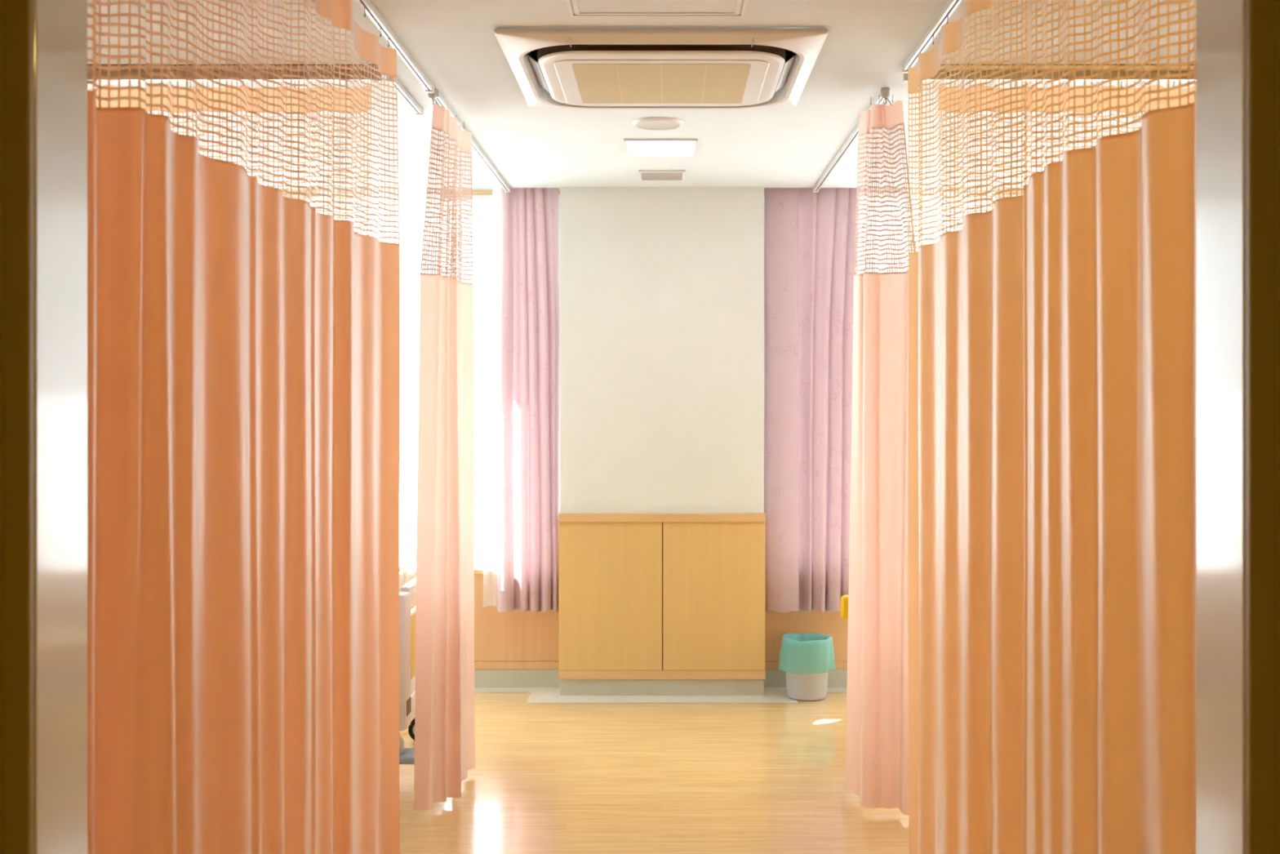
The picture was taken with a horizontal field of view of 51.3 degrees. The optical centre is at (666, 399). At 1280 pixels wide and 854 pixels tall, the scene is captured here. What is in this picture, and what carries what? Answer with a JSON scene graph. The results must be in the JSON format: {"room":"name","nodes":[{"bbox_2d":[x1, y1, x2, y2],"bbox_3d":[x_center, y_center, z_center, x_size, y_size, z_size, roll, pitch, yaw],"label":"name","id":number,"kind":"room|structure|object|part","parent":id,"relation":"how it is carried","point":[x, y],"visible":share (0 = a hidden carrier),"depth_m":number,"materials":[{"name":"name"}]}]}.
{"room":"hospital room","nodes":[
{"label":"hospital room","id":0,"kind":"room"},
{"bbox_2d":[87,0,1196,187],"bbox_3d":[-0.025,-1.115,4.397,6.450,0.050,4.905,0,0,0],"label":"ceiling","id":1,"kind":"structure","parent":0,"point":[867,44],"depth_m":4.60,"materials":[{"name":"paint"}]},
{"bbox_2d":[87,64,377,71],"bbox_3d":[-2.090,-1.088,4.365,2.320,0.004,0.070,0,0,0],"label":"trim","id":2,"kind":"structure","parent":1,"relation":"attached to","point":[89,66],"depth_m":4.35,"materials":[{"name":"fabric"}]},
{"bbox_2d":[87,71,381,82],"bbox_3d":[-2.080,-1.074,4.430,2.267,0.032,0.024,0,0,0],"label":"rail","id":3,"kind":"object","parent":1,"relation":"attached to","point":[113,73],"visible":0.45,"depth_m":4.42,"materials":[{"name":"white metal"}]},
{"bbox_2d":[87,80,370,235],"bbox_3d":[-2.066,0.206,4.435,2.174,2.548,0.054,0,0,0],"label":"privacy curtain","id":4,"kind":"object","parent":3,"relation":"hanging from","point":[155,90],"visible":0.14,"depth_m":4.43,"materials":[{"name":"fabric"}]},
{"bbox_2d":[356,0,434,93],"bbox_3d":[-0.820,-1.078,3.295,0.027,0.024,2.674,0,0,0],"label":"rail","id":5,"kind":"object","parent":1,"relation":"attached to","point":[370,9],"visible":1,"depth_m":4.02,"materials":[{"name":"white metal"}]},
{"bbox_2d":[87,0,399,853],"bbox_3d":[-0.829,0.206,2.966,0.103,2.548,1.968,0,0,2],"label":"privacy curtain","id":6,"kind":"object","parent":5,"relation":"hanging from","point":[243,337],"visible":0.98,"depth_m":2.60,"materials":[{"name":"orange fabric"}]},
{"bbox_2d":[386,75,423,115],"bbox_3d":[-0.925,-1.078,4.730,0.027,0.024,0.544,0,0,0],"label":"rail","id":7,"kind":"object","parent":1,"relation":"attached to","point":[402,91],"visible":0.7,"depth_m":4.73,"materials":[{"name":"white metal"}]},
{"bbox_2d":[427,88,439,105],"bbox_3d":[-0.819,-1.060,4.664,0.034,0.058,0.031,0,0,29],"label":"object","id":8,"kind":"object","parent":1,"relation":"attached to","point":[432,95],"visible":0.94,"depth_m":4.66,"materials":[{"name":"grey metal"}]},
{"bbox_2d":[427,88,436,98],"bbox_3d":[-0.820,-1.073,4.665,0.031,0.034,0.031,0,0,0],"label":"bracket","id":9,"kind":"object","parent":8,"relation":"on","point":[432,95],"depth_m":4.66,"materials":[{"name":"grey metal"}]},
{"bbox_2d":[434,90,511,192],"bbox_3d":[-0.815,-1.078,5.770,0.027,0.024,2.164,0,0,0],"label":"rail","id":10,"kind":"object","parent":1,"relation":"attached to","point":[439,98],"visible":0.84,"depth_m":5.78,"materials":[{"name":"white metal"}]},
{"bbox_2d":[413,102,475,809],"bbox_3d":[-0.832,0.208,5.038,0.139,2.553,0.692,0,0,4],"label":"privacy curtain","id":11,"kind":"object","parent":10,"relation":"hanging from","point":[445,713],"visible":1,"depth_m":4.95,"materials":[{"name":"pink fabric"}]},
{"bbox_2d":[565,0,748,17],"bbox_3d":[-0.026,-1.087,3.522,0.497,0.006,0.505,0,0,0],"label":"access hatch","id":12,"kind":"object","parent":1,"relation":"attached to","point":[582,8],"visible":1,"depth_m":3.71,"materials":[{"name":"white plastic"}]},
{"bbox_3d":[-0.026,-1.089,3.522,0.435,0.002,0.443,0,0,0],"label":"hatch panel","id":13,"kind":"part","parent":12,"relation":"part of","materials":[{"name":"paint"}]},
{"bbox_2d":[631,116,684,129],"bbox_3d":[-0.034,-1.084,5.240,0.208,0.012,0.208,0,0,0],"label":"ceiling speaker","id":14,"kind":"object","parent":1,"relation":"attached to","point":[657,122],"visible":1,"depth_m":5.21,"materials":[{"name":"white plastic"}]},
{"bbox_2d":[635,120,679,129],"bbox_3d":[-0.034,-1.080,5.240,0.173,0.004,0.173,0,0,0],"label":"speaker grille","id":15,"kind":"object","parent":14,"relation":"attached to","point":[648,125],"depth_m":5.24,"materials":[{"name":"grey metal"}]},
{"bbox_2d":[623,138,697,155],"bbox_3d":[-0.025,-1.085,5.735,0.310,0.010,0.350,0,0,0],"label":"recessed light","id":16,"kind":"object","parent":1,"relation":"in","point":[633,147],"visible":1,"depth_m":5.72,"materials":[{"name":"white plastic"}]},
{"bbox_2d":[493,27,828,109],"bbox_3d":[-0.016,-1.165,4.390,0.980,0.251,0.980,0,0,0],"label":"air conditioner","id":17,"kind":"object","parent":1,"relation":"attached to","point":[568,68],"visible":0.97,"depth_m":4.17,"materials":[{"name":"white plastic"}]},
{"bbox_3d":[-0.016,-1.043,4.400,0.670,0.004,0.620,0,0,0],"label":"intake panel","id":18,"kind":"part","parent":17,"relation":"part of","materials":[{"name":"white plastic"}]},
{"bbox_2d":[572,63,751,103],"bbox_3d":[-0.016,-1.041,4.402,0.556,0.002,0.548,0,0,0],"label":"grille","id":19,"kind":"object","parent":17,"relation":"attached to","point":[592,83],"depth_m":4.38,"materials":[{"name":"beige plastic"}]},
{"bbox_3d":[-0.016,-1.048,4.390,0.770,0.009,0.740,0,0,0],"label":"panel","id":20,"kind":"part","parent":17,"relation":"part of","materials":[{"name":"white plastic"}]},
{"bbox_2d":[638,170,685,181],"bbox_3d":[-0.022,-1.085,6.455,0.224,0.009,0.260,0,0,0],"label":"ceiling vent","id":21,"kind":"object","parent":1,"relation":"in","point":[644,175],"visible":1,"depth_m":6.45,"materials":[{"name":"white plastic"}]},
{"bbox_2d":[813,90,884,192],"bbox_3d":[0.765,-1.078,5.770,0.027,0.024,2.164,0,0,0],"label":"rail","id":22,"kind":"object","parent":1,"relation":"attached to","point":[851,138],"visible":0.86,"depth_m":5.81,"materials":[{"name":"white metal"}]},
{"bbox_2d":[845,94,915,815],"bbox_3d":[0.783,0.208,4.854,0.167,2.553,0.434,0,0,-7],"label":"privacy curtain","id":23,"kind":"object","parent":22,"relation":"hanging from","point":[877,750],"visible":0.97,"depth_m":4.84,"materials":[{"name":"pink fabric"}]},
{"bbox_3d":[0.763,0.511,4.866,0.107,1.948,0.411,0,0,-37],"label":"cloth panel","id":24,"kind":"part","parent":23,"relation":"part of","materials":[{"name":"fabric"}]},
{"bbox_2d":[880,87,891,105],"bbox_3d":[0.766,-1.060,4.664,0.034,0.058,0.031,0,0,29],"label":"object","id":25,"kind":"object","parent":1,"relation":"attached to","point":[885,91],"visible":1,"depth_m":4.65,"materials":[{"name":"grey metal"}]},
{"bbox_2d":[880,87,889,98],"bbox_3d":[0.765,-1.073,4.665,0.031,0.034,0.031,0,0,0],"label":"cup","id":26,"kind":"object","parent":25,"relation":"on","point":[885,91],"depth_m":4.65,"materials":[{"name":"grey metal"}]},
{"bbox_2d":[901,0,961,73],"bbox_3d":[0.780,-1.078,3.155,0.027,0.024,2.394,0,0,0],"label":"rail","id":27,"kind":"object","parent":1,"relation":"attached to","point":[950,6],"visible":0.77,"depth_m":3.91,"materials":[{"name":"white metal"}]},
{"bbox_2d":[907,0,1196,853],"bbox_3d":[0.772,0.206,3.083,0.081,2.548,2.199,0,0,-1],"label":"privacy curtain","id":28,"kind":"object","parent":27,"relation":"hanging from","point":[1052,421],"visible":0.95,"depth_m":2.60,"materials":[{"name":"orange fabric"}]},
{"bbox_2d":[902,71,1196,82],"bbox_3d":[1.975,-1.074,4.430,2.377,0.032,0.024,0,0,0],"label":"rail","id":29,"kind":"object","parent":1,"relation":"attached to","point":[1153,74],"visible":0.29,"depth_m":4.42,"materials":[{"name":"white metal"}]},
{"bbox_2d":[938,80,1196,235],"bbox_3d":[1.999,0.206,4.434,2.205,2.548,0.056,0,0,0],"label":"privacy curtain","id":30,"kind":"object","parent":29,"relation":"hanging from","point":[1078,101],"visible":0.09,"depth_m":4.43,"materials":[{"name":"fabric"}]},
{"bbox_2d":[938,64,1196,71],"bbox_3d":[2.020,-1.088,4.365,2.360,0.004,0.070,0,0,0],"label":"trim","id":31,"kind":"structure","parent":1,"relation":"attached to","point":[1105,67],"depth_m":4.37,"materials":[{"name":"orange fabric"}]},
{"bbox_3d":[-0.025,-1.215,6.965,6.450,0.150,0.290,0,0,0],"label":"trim","id":32,"kind":"structure","parent":1,"relation":"attached to","visible":0},
{"bbox_2d":[315,187,441,606],"bbox_3d":[-1.506,-0.035,6.973,0.655,2.230,0.018,0,0,0],"label":"window","id":33,"kind":"structure","parent":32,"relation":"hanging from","point":[412,201],"depth_m":6.97,"materials":[{"name":"white glass"}]},
{"bbox_2d":[482,187,501,607],"bbox_3d":[-0.871,-0.033,6.968,0.178,2.234,0.018,0,0,0],"label":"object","id":34,"kind":"object","parent":32,"relation":"hanging from","point":[491,435],"visible":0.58,"depth_m":6.97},
{"bbox_2d":[497,187,559,612],"bbox_3d":[-0.718,-0.027,6.907,0.326,2.246,0.075,0,0,0],"label":"window curtain","id":35,"kind":"object","parent":32,"relation":"hanging from","point":[529,352],"visible":0.95,"depth_m":6.89,"materials":[{"name":"pink fabric"}]},
{"bbox_2d":[764,187,859,613],"bbox_3d":[0.755,-0.027,6.912,0.498,2.246,0.086,0,0,0],"label":"window curtain","id":36,"kind":"object","parent":32,"relation":"hanging from","point":[810,237],"visible":0.91,"depth_m":6.89,"materials":[{"name":"pink fabric"}]},
{"bbox_2d":[777,187,995,612],"bbox_3d":[1.119,-0.020,6.972,1.219,2.260,0.019,0,0,0],"label":"sheer curtain","id":37,"kind":"object","parent":32,"relation":"hanging from","point":[984,202],"visible":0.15,"depth_m":6.97,"materials":[{"name":"white fabric"}]},
{"bbox_2d":[279,186,1007,512],"bbox_3d":[-0.025,0.135,7.070,6.450,2.750,0.120,0,0,0],"label":"wall","id":38,"kind":"structure","parent":0,"point":[279,188],"depth_m":7.01,"materials":[{"name":"white paint"}]},
{"bbox_2d":[284,194,492,568],"bbox_3d":[-1.760,-0.087,7.054,2.380,1.985,0.092,0,0,0],"label":"window","id":39,"kind":"structure","parent":38,"relation":"in","point":[476,197],"depth_m":7.01,"materials":[{"name":"white metal"}]},
{"bbox_2d":[310,202,492,218],"bbox_3d":[-0.025,-1.150,7.645,6.450,0.080,1.030,0,0,0],"label":"trim","id":40,"kind":"structure","parent":38,"relation":"attached to","point":[480,210],"depth_m":7.80,"materials":[{"name":"grey metal"}]},
{"bbox_2d":[281,189,559,194],"bbox_3d":[-1.901,-1.092,7.004,2.698,0.024,0.012,0,0,0],"label":"trim","id":41,"kind":"structure","parent":38,"relation":"attached to","point":[473,191],"depth_m":7.00,"materials":[{"name":"brown wood"}]},
{"bbox_2d":[410,568,558,669],"bbox_3d":[-1.901,1.150,7.005,2.698,0.524,0.050,0,0,0],"label":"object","id":42,"kind":"structure","parent":38,"relation":"attached to","point":[515,639],"depth_m":7.00,"materials":[{"name":"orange wood"}]},
{"bbox_3d":[-1.901,0.900,7.005,2.698,0.025,0.050,0,0,0],"label":"sill","id":43,"kind":"part","parent":42,"relation":"part of","materials":[{"name":"brown wood"}]},
{"bbox_3d":[-1.901,1.392,7.002,2.698,0.040,0.016,0,0,0],"label":"rail","id":44,"kind":"part","parent":42,"relation":"part of","materials":[{"name":"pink wood"}]},
{"bbox_2d":[474,669,559,687],"bbox_3d":[-1.901,1.462,7.005,2.698,0.097,0.010,0,0,0],"label":"baseboard","id":45,"kind":"structure","parent":38,"relation":"attached to","point":[482,677],"depth_m":7.00,"materials":[{"name":"grey plastic"}]},
{"bbox_2d":[558,512,765,679],"bbox_3d":[-0.024,1.002,6.890,1.054,0.847,0.200,0,0,0],"label":"cabinet","id":46,"kind":"object","parent":38,"relation":"attached to","point":[642,595],"depth_m":6.80,"materials":[{"name":"brown wood"}]},
{"bbox_3d":[-0.286,1.001,6.811,0.524,0.756,0.017,0,0,0],"label":"wood panel","id":47,"kind":"part","parent":46,"relation":"part of","materials":[{"name":"brown wood"}]},
{"bbox_3d":[-0.024,0.600,6.830,1.054,0.044,0.080,0,0,0],"label":"cap rail","id":48,"kind":"part","parent":46,"relation":"part of","materials":[{"name":"brown wood"}]},
{"bbox_3d":[0.241,1.001,6.811,0.518,0.756,0.017,0,0,0],"label":"wood panel","id":49,"kind":"part","parent":46,"relation":"part of","materials":[{"name":"brown wood"}]},
{"bbox_2d":[560,679,764,695],"bbox_3d":[-0.024,1.468,6.909,1.038,0.084,0.202,0,0,0],"label":"baseboard","id":50,"kind":"structure","parent":38,"relation":"attached to","point":[567,686],"depth_m":6.81,"materials":[{"name":"grey plastic"}]},
{"bbox_2d":[764,669,847,687],"bbox_3d":[1.852,1.462,7.005,2.696,0.097,0.010,0,0,0],"label":"baseboard","id":51,"kind":"structure","parent":38,"relation":"attached to","point":[774,677],"depth_m":7.00,"materials":[{"name":"grey plastic"}]},
{"bbox_2d":[765,609,848,669],"bbox_3d":[1.852,1.150,7.005,2.696,0.524,0.050,0,0,0],"label":"wainscoting","id":52,"kind":"structure","parent":38,"relation":"attached to","point":[777,624],"depth_m":7.00,"materials":[{"name":"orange wood"}]},
{"bbox_3d":[1.852,1.392,7.002,2.696,0.040,0.016,0,0,0],"label":"rail","id":53,"kind":"part","parent":52,"relation":"part of","materials":[{"name":"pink wood"}]},
{"bbox_2d":[764,189,1023,194],"bbox_3d":[1.852,-1.092,7.004,2.696,0.024,0.012,0,0,0],"label":"trim","id":54,"kind":"structure","parent":38,"relation":"attached to","point":[1015,193],"depth_m":7.00,"materials":[{"name":"brown wood"}]},
{"bbox_2d":[996,194,1023,199],"bbox_3d":[1.760,-0.087,7.054,2.380,1.985,0.092,0,0,0],"label":"window","id":55,"kind":"structure","parent":38,"relation":"in","point":[1014,195],"depth_m":7.01,"materials":[{"name":"white metal"}]},
{"bbox_2d":[399,692,908,853],"bbox_3d":[-0.025,1.540,2.730,6.650,0.060,8.660,0,0,0],"label":"floor","id":56,"kind":"structure","parent":0,"point":[546,778],"depth_m":5.21,"materials":[{"name":"brown wood"}]},
{"bbox_2d":[399,576,416,764],"bbox_3d":[-1.995,1.019,5.490,2.080,0.978,0.942,0,0,0],"label":"hospital bed","id":57,"kind":"object","parent":56,"relation":"on","point":[406,615],"visible":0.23,"depth_m":5.07,"materials":[{"name":"white plastic"}]},
{"bbox_3d":[-1.049,1.282,5.120,0.090,0.156,0.020,0,0,16],"label":"pedal arm","id":58,"kind":"part","parent":57,"relation":"part of","materials":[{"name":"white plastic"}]},
{"bbox_2d":[399,547,416,718],"bbox_3d":[-1.375,1.082,5.550,0.750,0.854,1.100,0,0,0],"label":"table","id":59,"kind":"object","parent":56,"relation":"on","point":[407,556],"visible":0.02,"depth_m":5.57,"materials":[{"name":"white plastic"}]},
{"bbox_2d":[474,687,846,702],"bbox_3d":[-0.025,1.509,6.825,6.450,0.001,0.370,0,0,0],"label":"floor border","id":60,"kind":"structure","parent":56,"relation":"on","point":[538,695],"depth_m":6.76,"materials":[{"name":"plastic"}]},
{"bbox_2d":[786,671,828,700],"bbox_3d":[0.713,1.361,6.775,0.242,0.294,0.242,0,0,0],"label":"waste bin","id":61,"kind":"object","parent":56,"relation":"on","point":[800,686],"visible":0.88,"depth_m":6.68,"materials":[{"name":"grey plastic"}]},
{"bbox_2d":[777,632,835,673],"bbox_3d":[0.712,1.281,6.776,0.293,0.174,0.287,0,0,0],"label":"bag","id":62,"kind":"object","parent":61,"relation":"in","point":[803,652],"visible":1,"depth_m":6.67,"materials":[{"name":"green plastic"}]},
{"bbox_2d":[840,595,848,619],"bbox_3d":[0.985,1.184,6.065,0.440,0.653,0.470,0,0,0],"label":"chair","id":63,"kind":"object","parent":56,"relation":"on","point":[844,598],"visible":0.18,"depth_m":5.83,"materials":[{"name":"yellow plastic"}]},
{"bbox_3d":[-0.025,0.110,1.868,6.450,2.800,0.155,0,0,0],"label":"wall","id":64,"kind":"structure","parent":0,"visible":0},
{"bbox_2d":[0,0,1279,853],"bbox_3d":[-0.036,0.395,1.859,2.218,2.230,0.181,0,0,0],"label":"door frame","id":65,"kind":"structure","parent":64,"relation":"in","point":[43,43],"depth_m":1.81,"materials":[{"name":"metal"}]},
{"bbox_3d":[-1.014,0.405,1.782,0.263,2.210,0.015,0,0,0],"label":"casing","id":66,"kind":"part","parent":65,"relation":"part of","materials":[{"name":"brown wood"}]},
{"bbox_3d":[-0.864,0.405,1.777,0.035,2.210,0.018,0,0,0],"label":"architrave","id":67,"kind":"part","parent":65,"relation":"part of","materials":[{"name":"brown wood"}]},
{"bbox_3d":[0.791,0.405,1.777,0.035,2.210,0.018,0,0,0],"label":"architrave","id":68,"kind":"part","parent":65,"relation":"part of","materials":[{"name":"brown wood"}]},
{"bbox_3d":[0.942,0.405,1.782,0.263,2.210,0.015,0,0,0],"label":"casing","id":69,"kind":"part","parent":65,"relation":"part of","materials":[{"name":"brown wood"}]},
{"label":"outside","id":70,"kind":"structure","parent":0,"visible":0},
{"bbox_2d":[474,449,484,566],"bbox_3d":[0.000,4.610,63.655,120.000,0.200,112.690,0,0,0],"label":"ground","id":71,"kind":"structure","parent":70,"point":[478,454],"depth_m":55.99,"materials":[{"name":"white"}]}
]}

